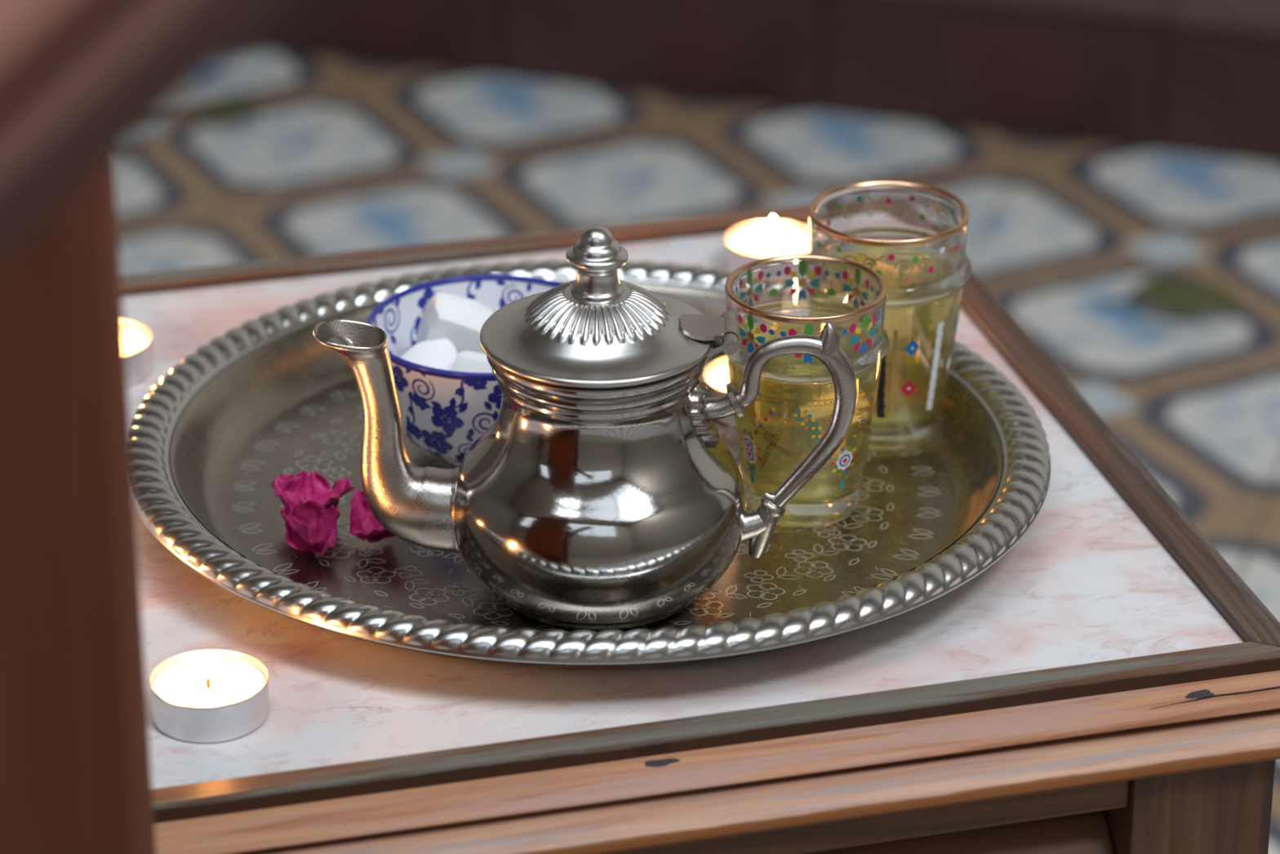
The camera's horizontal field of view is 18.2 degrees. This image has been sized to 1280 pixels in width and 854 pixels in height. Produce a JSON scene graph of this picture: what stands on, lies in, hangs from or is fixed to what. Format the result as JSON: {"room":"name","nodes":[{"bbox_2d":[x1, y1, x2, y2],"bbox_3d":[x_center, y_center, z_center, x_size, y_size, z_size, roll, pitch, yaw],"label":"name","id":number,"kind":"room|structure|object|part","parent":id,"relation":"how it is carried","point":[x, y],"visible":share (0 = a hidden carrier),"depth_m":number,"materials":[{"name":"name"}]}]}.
{"room":"living room","nodes":[
{"label":"living room","id":0,"kind":"room"},
{"bbox_2d":[113,45,1279,853],"bbox_3d":[-0.533,0.531,1.412,6.200,0.060,4.948,8,27,16],"label":"floor","id":1,"kind":"structure","parent":0,"point":[340,154],"depth_m":2.80,"materials":[{"name":"tile"}]},
{"bbox_2d":[0,0,286,853],"bbox_3d":[-0.355,0.235,0.939,0.609,0.882,0.412,0,26,0],"label":"wooden chair","id":2,"kind":"object","parent":1,"relation":"on","point":[82,81],"visible":1,"depth_m":1.03,"materials":[{"name":"brown wood"}]},
{"bbox_3d":[-0.247,0.188,1.133,0.226,0.800,0.022,0,26,0],"label":"panel","id":3,"kind":"part","parent":2,"relation":"part of","materials":[{"name":"brown wood"}]},
{"bbox_3d":[-0.189,-0.003,0.680,0.312,0.045,0.028,-43,0,0],"label":"panel","id":4,"kind":"part","parent":2,"relation":"part of","materials":[{"name":"brown wood"}]},
{"bbox_3d":[-0.170,0.018,0.680,0.312,0.013,0.028,-43,0,0],"label":"rail","id":5,"kind":"part","parent":2,"relation":"part of","materials":[{"name":"brown wood"}]},
{"bbox_2d":[177,97,259,128],"bbox_3d":[-0.306,-0.227,2.909,0.061,0.017,0.029,-8,27,-15],"label":"fallen leaf","id":6,"kind":"object","parent":1,"relation":"on","point":[233,106],"visible":1,"depth_m":2.91,"materials":[{"name":"plant"}]},
{"bbox_3d":[-0.300,-0.230,2.910,0.047,0.014,0.029,-8,27,-15],"label":"blade","id":7,"kind":"part","parent":6,"relation":"part of","materials":[{"name":"green plant"}]},
{"bbox_2d":[120,204,1279,853],"bbox_3d":[-0.085,0.215,1.513,0.528,0.424,0.443,-7,26,-14],"label":"table","id":8,"kind":"object","parent":1,"relation":"on","point":[1109,683],"visible":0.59,"depth_m":1.30,"materials":[{"name":"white stone"}]},
{"bbox_2d":[123,319,153,386],"bbox_3d":[-0.204,-0.032,1.520,0.038,0.023,0.038,-11,28,-22],"label":"tealight","id":9,"kind":"object","parent":8,"relation":"on","point":[138,338],"visible":0.23,"depth_m":1.52,"materials":[{"name":"wax"}]},
{"bbox_2d":[149,648,268,742],"bbox_3d":[-0.138,0.082,1.281,0.038,0.023,0.038,0,26,0],"label":"tealight","id":10,"kind":"object","parent":8,"relation":"on","point":[207,695],"visible":1,"depth_m":1.28,"materials":[{"name":"wax"}]},
{"bbox_3d":[-0.141,-0.057,1.613,0.526,0.020,0.014,-7,26,-14],"label":"rail","id":11,"kind":"part","parent":8,"relation":"part of","materials":[{"name":"brown wood"}]},
{"bbox_2d":[129,259,1050,669],"bbox_3d":[-0.019,0.013,1.422,0.330,0.026,0.317,8,27,16],"label":"round tray","id":12,"kind":"object","parent":8,"relation":"on","point":[254,404],"visible":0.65,"depth_m":1.39,"materials":[{"name":"metal"}]},
{"bbox_2d":[280,498,340,555],"bbox_3d":[-0.114,0.035,1.376,0.020,0.018,0.018,4,26,9],"label":"flower","id":13,"kind":"object","parent":12,"relation":"on","point":[313,526],"visible":1,"depth_m":1.38,"materials":[{"name":"pink plant"}]},
{"bbox_2d":[270,470,355,511],"bbox_3d":[-0.114,0.024,1.397,0.026,0.015,0.022,-14,29,-27],"label":"flower","id":14,"kind":"object","parent":12,"relation":"on","point":[313,486],"visible":0.9,"depth_m":1.40,"materials":[{"name":"pink plant"}]},
{"bbox_2d":[349,488,395,542],"bbox_3d":[-0.089,0.031,1.382,0.021,0.018,0.020,0,26,0],"label":"flower","id":15,"kind":"object","parent":12,"relation":"on","point":[363,523],"visible":0.58,"depth_m":1.38,"materials":[{"name":"pink plant"}]},
{"bbox_2d":[366,274,563,466],"bbox_3d":[-0.054,-0.015,1.444,0.088,0.050,0.088,-22,33,-38],"label":"sugar bowl","id":16,"kind":"object","parent":12,"relation":"on","point":[443,412],"visible":0.33,"depth_m":1.42,"materials":[{"name":"white ceramic"}]},
{"bbox_2d":[400,337,457,370],"bbox_3d":[-0.075,-0.017,1.430,0.026,0.027,0.025,-12,28,-23],"label":"lump","id":17,"kind":"object","parent":16,"relation":"in","point":[440,353],"visible":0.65,"depth_m":1.43,"materials":[{"name":"white food"}]},
{"bbox_2d":[416,291,493,354],"bbox_3d":[-0.066,-0.035,1.442,0.029,0.032,0.023,-8,27,-17],"label":"lump","id":18,"kind":"object","parent":16,"relation":"in","point":[460,319],"visible":0.7,"depth_m":1.43,"materials":[{"name":"white food"}]},
{"bbox_2d":[451,350,492,373],"bbox_3d":[-0.053,-0.015,1.422,0.026,0.025,0.022,8,27,17],"label":"lump","id":19,"kind":"object","parent":16,"relation":"in","point":[467,361],"visible":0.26,"depth_m":1.41,"materials":[{"name":"white food"}]},
{"bbox_2d":[313,225,857,631],"bbox_3d":[-0.017,-0.006,1.332,0.161,0.132,0.099,13,28,25],"label":"teapot","id":20,"kind":"object","parent":12,"relation":"on","point":[603,491],"visible":1,"depth_m":1.31,"materials":[{"name":"grey metal"}]},
{"bbox_3d":[-0.083,0.004,1.335,0.049,0.081,0.025,0,26,0],"label":"spout","id":21,"kind":"part","parent":20,"relation":"part of","materials":[{"name":"grey metal"}]},
{"bbox_3d":[-0.014,-0.055,1.306,0.020,0.023,0.020,0,26,0],"label":"lid knob","id":22,"kind":"part","parent":20,"relation":"part of","materials":[{"name":"grey metal"}]},
{"bbox_3d":[-0.014,-0.036,1.315,0.078,0.018,0.078,0,26,0],"label":"lid","id":23,"kind":"part","parent":20,"relation":"part of","materials":[{"name":"grey metal"}]},
{"bbox_3d":[0.021,-0.004,1.331,0.010,0.024,0.018,0,26,0],"label":"plate","id":24,"kind":"part","parent":20,"relation":"part of","materials":[{"name":"grey metal"}]},
{"bbox_3d":[0.026,-0.008,1.329,0.018,0.014,0.013,0,26,0],"label":"handle mount","id":25,"kind":"part","parent":20,"relation":"part of","materials":[{"name":"grey metal"}]},
{"bbox_3d":[0.037,0.034,1.349,0.013,0.013,0.012,0,26,0],"label":"handle mount","id":26,"kind":"part","parent":20,"relation":"part of","materials":[{"name":"grey metal"}]},
{"bbox_3d":[0.052,0.005,1.335,0.040,0.086,0.009,0,26,0],"label":"handle","id":27,"kind":"part","parent":20,"relation":"part of","materials":[{"name":"grey metal"}]},
{"bbox_2d":[702,355,734,426],"bbox_3d":[0.043,-0.018,1.482,0.038,0.023,0.038,4,26,7],"label":"tealight","id":28,"kind":"object","parent":12,"relation":"on","point":[716,376],"visible":0.16,"depth_m":1.48,"materials":[{"name":"wax"}]},
{"bbox_2d":[724,253,889,527],"bbox_3d":[0.057,-0.011,1.397,0.059,0.084,0.059,18,31,33],"label":"tea glass","id":29,"kind":"object","parent":12,"relation":"on","point":[773,297],"visible":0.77,"depth_m":1.39,"materials":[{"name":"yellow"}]},
{"bbox_2d":[807,180,971,450],"bbox_3d":[0.089,-0.039,1.452,0.061,0.087,0.061,0,26,0],"label":"tea glass","id":30,"kind":"object","parent":12,"relation":"on","point":[913,235],"visible":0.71,"depth_m":1.44,"materials":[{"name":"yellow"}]},
{"bbox_2d":[808,226,967,418],"bbox_3d":[0.089,-0.043,1.450,0.057,0.067,0.057,0,26,0],"label":"print","id":31,"kind":"object","parent":30,"relation":"attached to","point":[923,270],"depth_m":1.43,"materials":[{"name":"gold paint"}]},
{"bbox_3d":[-0.037,0.110,1.264,0.526,0.020,0.011,-7,26,-14],"label":"rail","id":32,"kind":"part","parent":8,"relation":"part of","materials":[{"name":"brown wood"}]},
{"bbox_3d":[-0.035,0.117,1.258,0.528,0.014,0.027,-7,26,-14],"label":"moulding","id":33,"kind":"part","parent":8,"relation":"part of","materials":[{"name":"brown wood"}]},
{"bbox_3d":[-0.032,0.126,1.251,0.528,0.011,0.032,-7,26,-14],"label":"moulding","id":34,"kind":"part","parent":8,"relation":"part of","materials":[{"name":"brown wood"}]},
{"bbox_2d":[724,216,810,271],"bbox_3d":[0.053,-0.074,1.608,0.038,0.023,0.038,15,30,29],"label":"tealight","id":35,"kind":"object","parent":8,"relation":"on","point":[748,242],"visible":0.63,"depth_m":1.61,"materials":[{"name":"wax"}]},
{"bbox_3d":[0.159,-0.002,1.500,0.014,0.020,0.412,-7,26,-14],"label":"rail","id":36,"kind":"part","parent":8,"relation":"part of","materials":[{"name":"brown wood"}]},
{"bbox_3d":[0.177,0.280,1.406,0.050,0.399,0.050,-7,26,-14],"label":"post","id":37,"kind":"part","parent":8,"relation":"part of","materials":[{"name":"brown wood"}]},
{"bbox_2d":[1095,276,1239,314],"bbox_3d":[0.343,-0.083,2.606,0.094,0.017,0.045,6,26,13],"label":"fallen leaf","id":38,"kind":"object","parent":1,"relation":"on","point":[1175,293],"visible":1,"depth_m":2.60,"materials":[{"name":"green plant"}]},
{"bbox_3d":[0.200,-1.935,2.795,6.200,3.200,0.100,8,27,16],"label":"wall","id":39,"kind":"structure","parent":0,"visible":0},
{"bbox_2d":[238,0,1279,163],"bbox_3d":[0.158,-0.398,3.165,6.118,0.106,0.552,8,27,16],"label":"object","id":40,"kind":"structure","parent":39,"relation":"attached to","point":[1198,77],"depth_m":2.90,"materials":[{"name":"wood"}]}
]}

